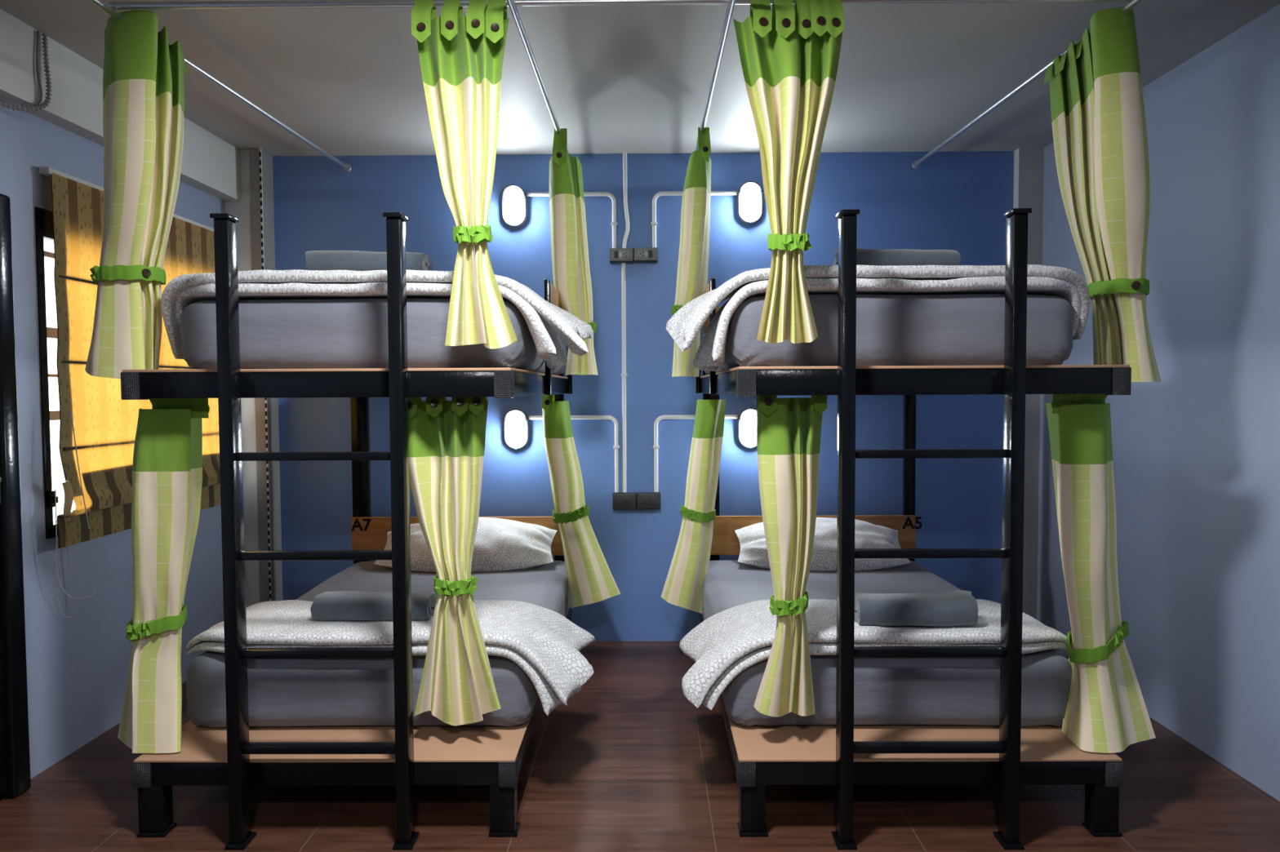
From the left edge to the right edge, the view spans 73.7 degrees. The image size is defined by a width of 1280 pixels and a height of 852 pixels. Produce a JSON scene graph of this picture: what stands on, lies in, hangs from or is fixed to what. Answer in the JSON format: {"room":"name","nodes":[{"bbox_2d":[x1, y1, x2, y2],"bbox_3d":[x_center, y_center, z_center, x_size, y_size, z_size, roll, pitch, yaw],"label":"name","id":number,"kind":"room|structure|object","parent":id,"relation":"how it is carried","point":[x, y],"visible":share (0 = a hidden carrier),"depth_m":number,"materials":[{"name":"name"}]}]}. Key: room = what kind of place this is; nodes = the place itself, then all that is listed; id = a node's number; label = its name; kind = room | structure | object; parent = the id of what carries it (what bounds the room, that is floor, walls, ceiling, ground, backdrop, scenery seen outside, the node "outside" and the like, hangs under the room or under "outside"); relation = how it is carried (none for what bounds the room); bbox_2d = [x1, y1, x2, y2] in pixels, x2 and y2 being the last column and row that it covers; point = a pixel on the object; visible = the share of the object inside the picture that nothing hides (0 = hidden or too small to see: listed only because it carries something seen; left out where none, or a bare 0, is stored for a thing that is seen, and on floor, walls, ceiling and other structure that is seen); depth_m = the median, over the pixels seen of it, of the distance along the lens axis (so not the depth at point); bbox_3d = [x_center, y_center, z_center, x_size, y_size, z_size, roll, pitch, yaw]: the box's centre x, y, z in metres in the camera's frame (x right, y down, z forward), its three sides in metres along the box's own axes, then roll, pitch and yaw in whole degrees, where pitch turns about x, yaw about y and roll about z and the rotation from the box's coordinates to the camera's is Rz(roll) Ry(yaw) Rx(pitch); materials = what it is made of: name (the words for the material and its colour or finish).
{"room":"dormitory","nodes":[
{"label":"dormitory","id":0,"kind":"room"},
{"bbox_2d":[0,100,225,798],"bbox_3d":[-2.255,0.040,0.620,0.140,2.626,8.000,0,2,0],"label":"wall","id":1,"kind":"structure","parent":0,"point":[77,666],"depth_m":3.19,"materials":[{"name":"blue paint"}]},
{"bbox_2d":[0,193,31,798],"bbox_3d":[-2.112,0.263,2.395,0.115,2.030,1.030,0,2,0],"label":"door","id":2,"kind":"structure","parent":1,"relation":"in","point":[15,758],"depth_m":2.86,"materials":[{"name":"black paint"}]},
{"bbox_2d":[0,31,52,111],"bbox_3d":[-2.105,-1.219,2.920,0.035,0.294,0.172,1,3,27],"label":"cable","id":3,"kind":"object","parent":1,"relation":"attached to","point":[44,38],"visible":1,"depth_m":2.96,"materials":[{"name":"grey plastic"}]},
{"bbox_2d":[34,206,59,538],"bbox_3d":[-2.204,-0.214,3.727,0.155,1.198,1.290,0,2,0],"label":"window","id":4,"kind":"structure","parent":1,"relation":"in","point":[43,218],"depth_m":3.10,"materials":[{"name":"black paint"}]},
{"bbox_2d":[44,250,59,420],"bbox_3d":[-2.275,-0.364,3.721,0.014,0.648,1.290,0,2,0],"label":"grille","id":5,"kind":"object","parent":4,"relation":"attached to","point":[51,332],"depth_m":3.30,"materials":[{"name":"brown"}]},
{"bbox_2d":[0,8,239,200],"bbox_3d":[-2.151,-1.138,0.509,0.080,0.264,7.880,0,2,0],"label":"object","id":6,"kind":"structure","parent":1,"relation":"attached to","point":[210,164],"depth_m":3.16,"materials":[{"name":"white paint"}]},
{"bbox_2d":[38,167,221,617],"bbox_3d":[-2.108,-0.130,3.704,0.101,1.659,1.282,0,2,0],"label":"blind","id":7,"kind":"object","parent":1,"relation":"attached to","point":[98,428],"visible":0.48,"depth_m":3.29,"materials":[{"name":"yellow fabric"}]},
{"bbox_2d":[225,149,259,608],"bbox_3d":[-2.082,-0.127,4.550,0.144,2.626,0.130,0,2,0],"label":"trim","id":8,"kind":"structure","parent":1,"relation":"attached to","point":[241,209],"depth_m":4.49,"materials":[{"name":"white paint"}]},
{"bbox_2d":[0,0,1279,155],"bbox_3d":[-0.054,-1.342,0.544,4.555,0.120,8.280,0,2,0],"label":"ceiling","id":9,"kind":"structure","parent":0,"point":[619,79],"depth_m":3.34,"materials":[{"name":"paint"}]},
{"bbox_2d":[0,640,1279,851],"bbox_3d":[-0.041,1.392,0.659,4.555,0.100,8.280,0,2,0],"label":"floor","id":10,"kind":"structure","parent":0,"point":[629,764],"depth_m":2.82,"materials":[{"name":"brown wood"}]},
{"bbox_2d":[120,212,572,849],"bbox_3d":[-0.953,0.281,3.537,1.196,1.886,2.060,0,2,0],"label":"bunk bed","id":11,"kind":"object","parent":10,"relation":"on","point":[238,756],"visible":0.64,"depth_m":2.56,"materials":[{"name":"black paint"}]},
{"bbox_2d":[181,297,566,375],"bbox_3d":[-0.946,-0.333,3.601,1.129,0.251,1.689,0,2,0],"label":"mattress","id":12,"kind":"object","parent":11,"relation":"on","point":[348,333],"visible":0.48,"depth_m":2.77,"materials":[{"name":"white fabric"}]},
{"bbox_2d":[160,269,593,368],"bbox_3d":[-0.862,-0.361,2.991,1.399,0.313,0.547,0,2,0],"label":"duvet","id":13,"kind":"object","parent":12,"relation":"on","point":[542,317],"visible":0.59,"depth_m":2.74,"materials":[{"name":"white fabric"}]},
{"bbox_2d":[305,250,432,271],"bbox_3d":[-0.952,-0.569,3.014,0.415,0.096,0.184,0,2,0],"label":"towel","id":14,"kind":"object","parent":13,"relation":"on","point":[355,260],"visible":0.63,"depth_m":2.93,"materials":[{"name":"grey fabric"}]},
{"bbox_2d":[186,560,570,728],"bbox_3d":[-0.933,0.855,3.653,1.176,0.262,1.689,0,2,0],"label":"mattress","id":15,"kind":"object","parent":11,"relation":"on","point":[282,692],"visible":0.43,"depth_m":2.82,"materials":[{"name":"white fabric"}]},
{"bbox_2d":[185,600,595,715],"bbox_3d":[-0.856,0.799,3.007,1.389,0.278,0.513,0,2,-1],"label":"duvet","id":16,"kind":"object","parent":15,"relation":"on","point":[547,646],"visible":0.56,"depth_m":2.86,"materials":[{"name":"white fabric"}]},
{"bbox_2d":[310,591,437,621],"bbox_3d":[-0.918,0.629,2.984,0.417,0.091,0.177,0,2,0],"label":"towel","id":17,"kind":"object","parent":16,"relation":"on","point":[338,606],"visible":0.79,"depth_m":2.91,"materials":[{"name":"grey fabric"}]},
{"bbox_2d":[373,517,556,573],"bbox_3d":[-0.868,0.586,4.310,0.887,0.230,0.408,0,2,0],"label":"pillow","id":18,"kind":"object","parent":15,"relation":"on","point":[500,544],"visible":0.5,"depth_m":4.19,"materials":[{"name":"white fabric"}]},
{"bbox_3d":[-0.972,-0.118,2.665,1.079,0.017,0.017,0,2,0],"label":"curtain rod","id":19,"kind":"object","parent":11,"relation":"attached to","visible":0},
{"bbox_2d":[117,398,209,753],"bbox_3d":[-1.529,0.441,2.732,0.343,1.146,0.208,0,2,0],"label":"curtain","id":20,"kind":"object","parent":19,"relation":"hanging from","point":[167,465],"visible":0.98,"depth_m":2.69,"materials":[{"name":"green fabric"}]},
{"bbox_2d":[408,396,501,726],"bbox_3d":[-0.596,0.416,2.684,0.308,1.100,0.102,0,2,0],"label":"curtain","id":21,"kind":"object","parent":19,"relation":"hanging from","point":[446,438],"visible":0.97,"depth_m":2.69,"materials":[{"name":"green fabric"}]},
{"bbox_3d":[-0.438,-0.178,3.576,0.017,0.017,1.834,0,2,0],"label":"curtain rod","id":22,"kind":"object","parent":11,"relation":"attached to","visible":0},
{"bbox_2d":[541,394,620,608],"bbox_3d":[-0.285,0.340,4.052,0.376,1.106,0.181,0,2,0],"label":"curtain","id":23,"kind":"object","parent":22,"relation":"hanging from","point":[590,580],"visible":0.98,"depth_m":4.03,"materials":[{"name":"green fabric"}]},
{"bbox_2d":[695,208,1131,849],"bbox_3d":[0.878,0.273,3.522,1.190,1.886,2.060,0,2,0],"label":"bunk bed","id":24,"kind":"object","parent":10,"relation":"on","point":[1009,755],"visible":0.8,"depth_m":2.55,"materials":[{"name":"black paint"}]},
{"bbox_2d":[661,399,726,613],"bbox_3d":[0.258,0.397,4.066,0.318,1.045,0.149,0,2,0],"label":"curtain","id":25,"kind":"object","parent":24,"relation":"hanging from","point":[690,564],"visible":1,"depth_m":4.03,"materials":[{"name":"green fabric"}]},
{"bbox_2d":[702,560,1071,727],"bbox_3d":[0.874,0.848,3.637,1.164,0.260,1.688,0,2,0],"label":"mattress","id":26,"kind":"object","parent":24,"relation":"on","point":[888,691],"visible":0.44,"depth_m":2.80,"materials":[{"name":"white fabric"}]},
{"bbox_2d":[734,517,911,571],"bbox_3d":[0.905,0.582,4.297,0.850,0.221,0.407,0,2,0],"label":"pillow","id":27,"kind":"object","parent":26,"relation":"on","point":[752,539],"visible":0.47,"depth_m":4.19,"materials":[{"name":"white fabric"}]},
{"bbox_2d":[679,599,1066,710],"bbox_3d":[0.806,0.782,3.001,1.335,0.261,0.538,0,2,0],"label":"duvet","id":28,"kind":"object","parent":26,"relation":"on","point":[735,639],"visible":0.65,"depth_m":2.80,"materials":[{"name":"white fabric"}]},
{"bbox_2d":[854,590,977,626],"bbox_3d":[0.922,0.616,2.883,0.404,0.111,0.180,0,2,0],"label":"towel","id":29,"kind":"object","parent":28,"relation":"on","point":[957,607],"visible":0.99,"depth_m":2.81,"materials":[{"name":"grey fabric"}]},
{"bbox_2d":[701,293,1072,374],"bbox_3d":[0.866,-0.345,3.588,1.129,0.254,1.688,0,2,0],"label":"mattress","id":30,"kind":"object","parent":24,"relation":"on","point":[948,329],"visible":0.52,"depth_m":2.75,"materials":[{"name":"white fabric"}]},
{"bbox_2d":[666,264,1089,371],"bbox_3d":[0.782,-0.364,2.986,1.384,0.331,0.558,0,2,0],"label":"duvet","id":31,"kind":"object","parent":30,"relation":"on","point":[685,325],"visible":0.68,"depth_m":2.73,"materials":[{"name":"white fabric"}]},
{"bbox_2d":[832,248,960,266],"bbox_3d":[0.895,-0.578,2.999,0.415,0.091,0.185,0,2,0],"label":"towel","id":32,"kind":"object","parent":31,"relation":"on","point":[864,256],"visible":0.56,"depth_m":2.92,"materials":[{"name":"grey fabric"}]},
{"bbox_3d":[0.879,-0.126,2.650,1.072,0.017,0.017,0,2,0],"label":"curtain rod","id":33,"kind":"object","parent":24,"relation":"attached to","visible":0},
{"bbox_2d":[753,395,826,717],"bbox_3d":[0.471,0.396,2.681,0.219,1.071,0.100,0,2,0],"label":"curtain","id":34,"kind":"object","parent":33,"relation":"hanging from","point":[788,429],"visible":0.98,"depth_m":2.67,"materials":[{"name":"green fabric"}]},
{"bbox_2d":[1045,394,1155,753],"bbox_3d":[1.469,0.428,2.711,0.332,1.146,0.261,1,3,24],"label":"curtain","id":35,"kind":"object","parent":33,"relation":"hanging from","point":[1106,712],"visible":0.94,"depth_m":2.67,"materials":[{"name":"green fabric"}]},
{"bbox_2d":[272,151,1013,641],"bbox_3d":[-0.016,-0.141,4.668,4.555,2.626,0.140,0,2,0],"label":"wall","id":36,"kind":"structure","parent":0,"point":[958,202],"depth_m":4.59,"materials":[{"name":"blue paint"}]},
{"bbox_2d":[88,0,351,172],"bbox_3d":[-1.569,-1.304,3.440,0.044,0.094,2.239,0,2,0],"label":"curtain rod","id":37,"kind":"object","parent":36,"relation":"attached to","point":[347,167],"visible":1,"depth_m":3.35,"materials":[{"name":"silver metal"}]},
{"bbox_2d":[84,9,189,378],"bbox_3d":[-1.587,-0.702,2.734,0.327,1.111,0.357,-2,3,-37],"label":"curtain","id":38,"kind":"object","parent":37,"relation":"hanging from","point":[144,74],"visible":1,"depth_m":2.68,"materials":[{"name":"green fabric"}]},
{"bbox_2d":[248,147,282,602],"bbox_3d":[-1.978,-0.126,4.533,0.062,2.626,0.162,0,2,0],"label":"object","id":39,"kind":"structure","parent":36,"relation":"attached to","point":[260,162],"depth_m":4.48,"materials":[{"name":"grey metal"}]},
{"bbox_2d":[501,184,527,227],"bbox_3d":[-0.669,-1.167,4.518,0.132,0.218,0.084,0,2,0],"label":"lamp","id":40,"kind":"object","parent":36,"relation":"attached to","point":[515,194],"visible":1,"depth_m":4.50,"materials":[{"name":"grey"}]},
{"bbox_2d":[501,184,526,196],"bbox_3d":[-0.669,-1.247,4.532,0.131,0.061,0.050,0,2,0],"label":"hood","id":41,"kind":"object","parent":40,"relation":"attached to","point":[513,188],"depth_m":4.51,"materials":[{"name":"grey"}]},
{"bbox_2d":[503,408,528,449],"bbox_3d":[-0.665,0.018,4.568,0.132,0.218,0.084,0,2,0],"label":"lamp","id":42,"kind":"object","parent":36,"relation":"attached to","point":[517,416],"visible":1,"depth_m":4.55,"materials":[{"name":"grey"}]},
{"bbox_2d":[506,0,568,153],"bbox_3d":[-0.370,-1.307,3.430,0.044,0.081,2.239,0,2,0],"label":"curtain rod","id":43,"kind":"object","parent":36,"relation":"attached to","point":[513,7],"visible":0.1,"depth_m":2.94,"materials":[{"name":"silver metal"}]},
{"bbox_2d":[548,128,598,375],"bbox_3d":[-0.294,-0.790,3.900,0.221,1.110,0.231,-1,2,-11],"label":"curtain","id":44,"kind":"object","parent":43,"relation":"hanging from","point":[571,277],"visible":0.77,"depth_m":3.84,"materials":[{"name":"green fabric"}]},
{"bbox_2d":[108,0,1131,9],"bbox_3d":[-0.063,-1.264,2.542,3.045,0.021,0.021,0,2,0],"label":"curtain rod","id":45,"kind":"object","parent":43,"relation":"attached to","point":[301,3],"visible":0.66,"depth_m":2.54,"materials":[{"name":"silver metal"}]},
{"bbox_2d":[411,0,517,349],"bbox_3d":[-0.521,-0.753,2.550,0.301,1.046,0.104,0,2,0],"label":"curtain","id":46,"kind":"object","parent":45,"relation":"hanging from","point":[461,57],"visible":1,"depth_m":2.56,"materials":[{"name":"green fabric"}]},
{"bbox_2d":[733,0,844,343],"bbox_3d":[0.444,-0.764,2.548,0.334,1.034,0.117,0,2,0],"label":"curtain","id":47,"kind":"object","parent":45,"relation":"hanging from","point":[789,60],"visible":1,"depth_m":2.54,"materials":[{"name":"green fabric"}]},
{"bbox_2d":[526,191,617,248],"bbox_3d":[-0.360,-1.096,4.548,0.480,0.299,0.026,0,2,0],"label":"conduit pipe","id":48,"kind":"object","parent":36,"relation":"attached to","point":[614,224],"visible":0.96,"depth_m":4.54,"materials":[{"name":"white plastic"}]},
{"bbox_2d":[528,415,619,492],"bbox_3d":[-0.352,0.151,4.600,0.488,0.415,0.026,0,2,0],"label":"conduit pipe","id":49,"kind":"object","parent":36,"relation":"attached to","point":[616,446],"visible":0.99,"depth_m":4.59,"materials":[{"name":"white plastic"}]},
{"bbox_2d":[609,248,633,263],"bbox_3d":[-0.098,-0.907,4.540,0.126,0.074,0.054,0,2,0],"label":"wall socket","id":50,"kind":"object","parent":36,"relation":"attached to","point":[617,255],"visible":1,"depth_m":4.52,"materials":[{"name":"black plastic"}]},
{"bbox_2d":[613,251,618,257],"bbox_3d":[-0.126,-0.908,4.515,0.022,0.036,0.004,0,2,0],"label":"switch","id":51,"kind":"object","parent":50,"relation":"attached to","point":[615,253],"depth_m":4.51,"materials":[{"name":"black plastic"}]},
{"bbox_2d":[622,250,628,257],"bbox_3d":[-0.078,-0.908,4.515,0.034,0.036,0.003,0,2,0],"label":"outlet","id":52,"kind":"object","parent":50,"relation":"attached to","point":[624,253],"depth_m":4.51,"materials":[{"name":"black plastic"}]},
{"bbox_2d":[621,262,626,493],"bbox_3d":[-0.085,-0.256,4.581,0.034,1.229,0.026,0,2,0],"label":"conduit pipe","id":53,"kind":"object","parent":36,"relation":"attached to","point":[624,375],"visible":1,"depth_m":4.57,"materials":[{"name":"white plastic"}]},
{"bbox_2d":[612,493,636,510],"bbox_3d":[-0.083,0.406,4.595,0.128,0.088,0.054,0,2,0],"label":"wall socket","id":54,"kind":"object","parent":36,"relation":"attached to","point":[620,501],"visible":1,"depth_m":4.57,"materials":[{"name":"black plastic"}]},
{"bbox_2d":[617,497,621,505],"bbox_3d":[-0.112,0.405,4.570,0.022,0.036,0.004,0,2,0],"label":"switch","id":55,"kind":"object","parent":54,"relation":"attached to","point":[619,500],"depth_m":4.57,"materials":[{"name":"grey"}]},
{"bbox_2d":[625,497,631,505],"bbox_3d":[-0.063,0.405,4.571,0.034,0.036,0.003,0,2,0],"label":"outlet","id":56,"kind":"object","parent":54,"relation":"attached to","point":[628,500],"depth_m":4.57,"materials":[{"name":"black plastic"}]},
{"bbox_2d":[622,152,630,248],"bbox_3d":[-0.076,-1.197,4.542,0.044,0.505,0.023,0,2,0],"label":"conduit pipe","id":57,"kind":"object","parent":36,"relation":"attached to","point":[624,154],"visible":0.99,"depth_m":4.53,"materials":[{"name":"white plastic"}]},
{"bbox_2d":[633,247,657,262],"bbox_3d":[0.030,-0.910,4.539,0.127,0.074,0.054,0,2,0],"label":"wall socket","id":58,"kind":"object","parent":36,"relation":"attached to","point":[641,255],"visible":1,"depth_m":4.52,"materials":[{"name":"black plastic"}]},
{"bbox_2d":[638,250,644,257],"bbox_3d":[0.009,-0.911,4.514,0.034,0.036,0.003,0,2,0],"label":"outlet","id":59,"kind":"object","parent":58,"relation":"attached to","point":[641,253],"depth_m":4.51,"materials":[{"name":"black plastic"}]},
{"bbox_2d":[648,250,652,257],"bbox_3d":[0.055,-0.911,4.514,0.022,0.036,0.004,0,2,0],"label":"switch","id":60,"kind":"object","parent":58,"relation":"attached to","point":[650,252],"depth_m":4.51,"materials":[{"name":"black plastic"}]},
{"bbox_2d":[636,492,660,509],"bbox_3d":[0.046,0.404,4.594,0.128,0.088,0.054,0,2,0],"label":"wall socket","id":61,"kind":"object","parent":36,"relation":"attached to","point":[645,500],"visible":1,"depth_m":4.57,"materials":[{"name":"black plastic"}]},
{"bbox_2d":[641,497,648,504],"bbox_3d":[0.025,0.403,4.570,0.034,0.036,0.003,0,2,0],"label":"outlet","id":62,"kind":"object","parent":61,"relation":"attached to","point":[644,500],"depth_m":4.57,"materials":[{"name":"black plastic"}]},
{"bbox_2d":[651,497,655,504],"bbox_3d":[0.071,0.403,4.569,0.022,0.036,0.004,0,2,0],"label":"switch","id":63,"kind":"object","parent":61,"relation":"attached to","point":[653,500],"depth_m":4.57,"materials":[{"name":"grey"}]},
{"bbox_2d":[650,191,737,247],"bbox_3d":[0.288,-1.099,4.543,0.458,0.299,0.026,0,2,0],"label":"conduit pipe","id":64,"kind":"object","parent":36,"relation":"attached to","point":[654,224],"visible":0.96,"depth_m":4.53,"materials":[{"name":"white plastic"}]},
{"bbox_2d":[653,414,737,492],"bbox_3d":[0.297,0.148,4.595,0.455,0.415,0.026,0,2,0],"label":"conduit pipe","id":65,"kind":"object","parent":36,"relation":"attached to","point":[655,446],"visible":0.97,"depth_m":4.58,"materials":[{"name":"white plastic"}]},
{"bbox_2d":[695,0,735,151],"bbox_3d":[0.276,-1.310,3.425,0.044,0.081,2.239,0,2,0],"label":"curtain rod","id":66,"kind":"object","parent":36,"relation":"attached to","point":[731,4],"visible":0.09,"depth_m":2.95,"materials":[{"name":"silver metal"}]},
{"bbox_2d":[671,127,711,377],"bbox_3d":[0.236,-0.786,3.878,0.194,1.120,0.223,0,2,0],"label":"curtain","id":67,"kind":"object","parent":66,"relation":"hanging from","point":[694,246],"visible":0.73,"depth_m":3.83,"materials":[{"name":"green fabric"}]},
{"bbox_2d":[737,408,756,448],"bbox_3d":[0.591,0.012,4.558,0.132,0.218,0.084,0,2,0],"label":"lamp","id":68,"kind":"object","parent":36,"relation":"attached to","point":[747,415],"visible":0.77,"depth_m":4.54,"materials":[{"name":"grey"}]},
{"bbox_2d":[737,181,763,224],"bbox_3d":[0.584,-1.183,4.508,0.132,0.218,0.084,0,2,0],"label":"lamp","id":69,"kind":"object","parent":36,"relation":"attached to","point":[748,215],"visible":1,"depth_m":4.49,"materials":[{"name":"grey"}]},
{"bbox_2d":[911,0,1143,168],"bbox_3d":[1.457,-1.313,3.416,0.044,0.100,2.239,0,2,0],"label":"curtain rod","id":70,"kind":"object","parent":36,"relation":"attached to","point":[916,164],"visible":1,"depth_m":3.43,"materials":[{"name":"silver metal"}]},
{"bbox_2d":[1043,7,1160,382],"bbox_3d":[1.539,-0.706,2.817,0.305,1.122,0.493,0,2,0],"label":"curtain","id":71,"kind":"object","parent":70,"relation":"hanging from","point":[1099,121],"visible":0.95,"depth_m":2.70,"materials":[{"name":"green fabric"}]},
{"bbox_2d":[1013,147,1044,619],"bbox_3d":[2.056,-0.146,4.552,0.130,2.626,0.060,0,2,0],"label":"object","id":72,"kind":"structure","parent":36,"relation":"attached to","point":[1028,162],"depth_m":4.53,"materials":[{"name":"white paint"}]},
{"bbox_2d":[1036,4,1279,801],"bbox_3d":[2.160,0.020,0.585,0.140,2.626,8.000,0,2,0],"label":"wall","id":73,"kind":"structure","parent":0,"point":[1196,450],"depth_m":3.17,"materials":[{"name":"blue paint"}]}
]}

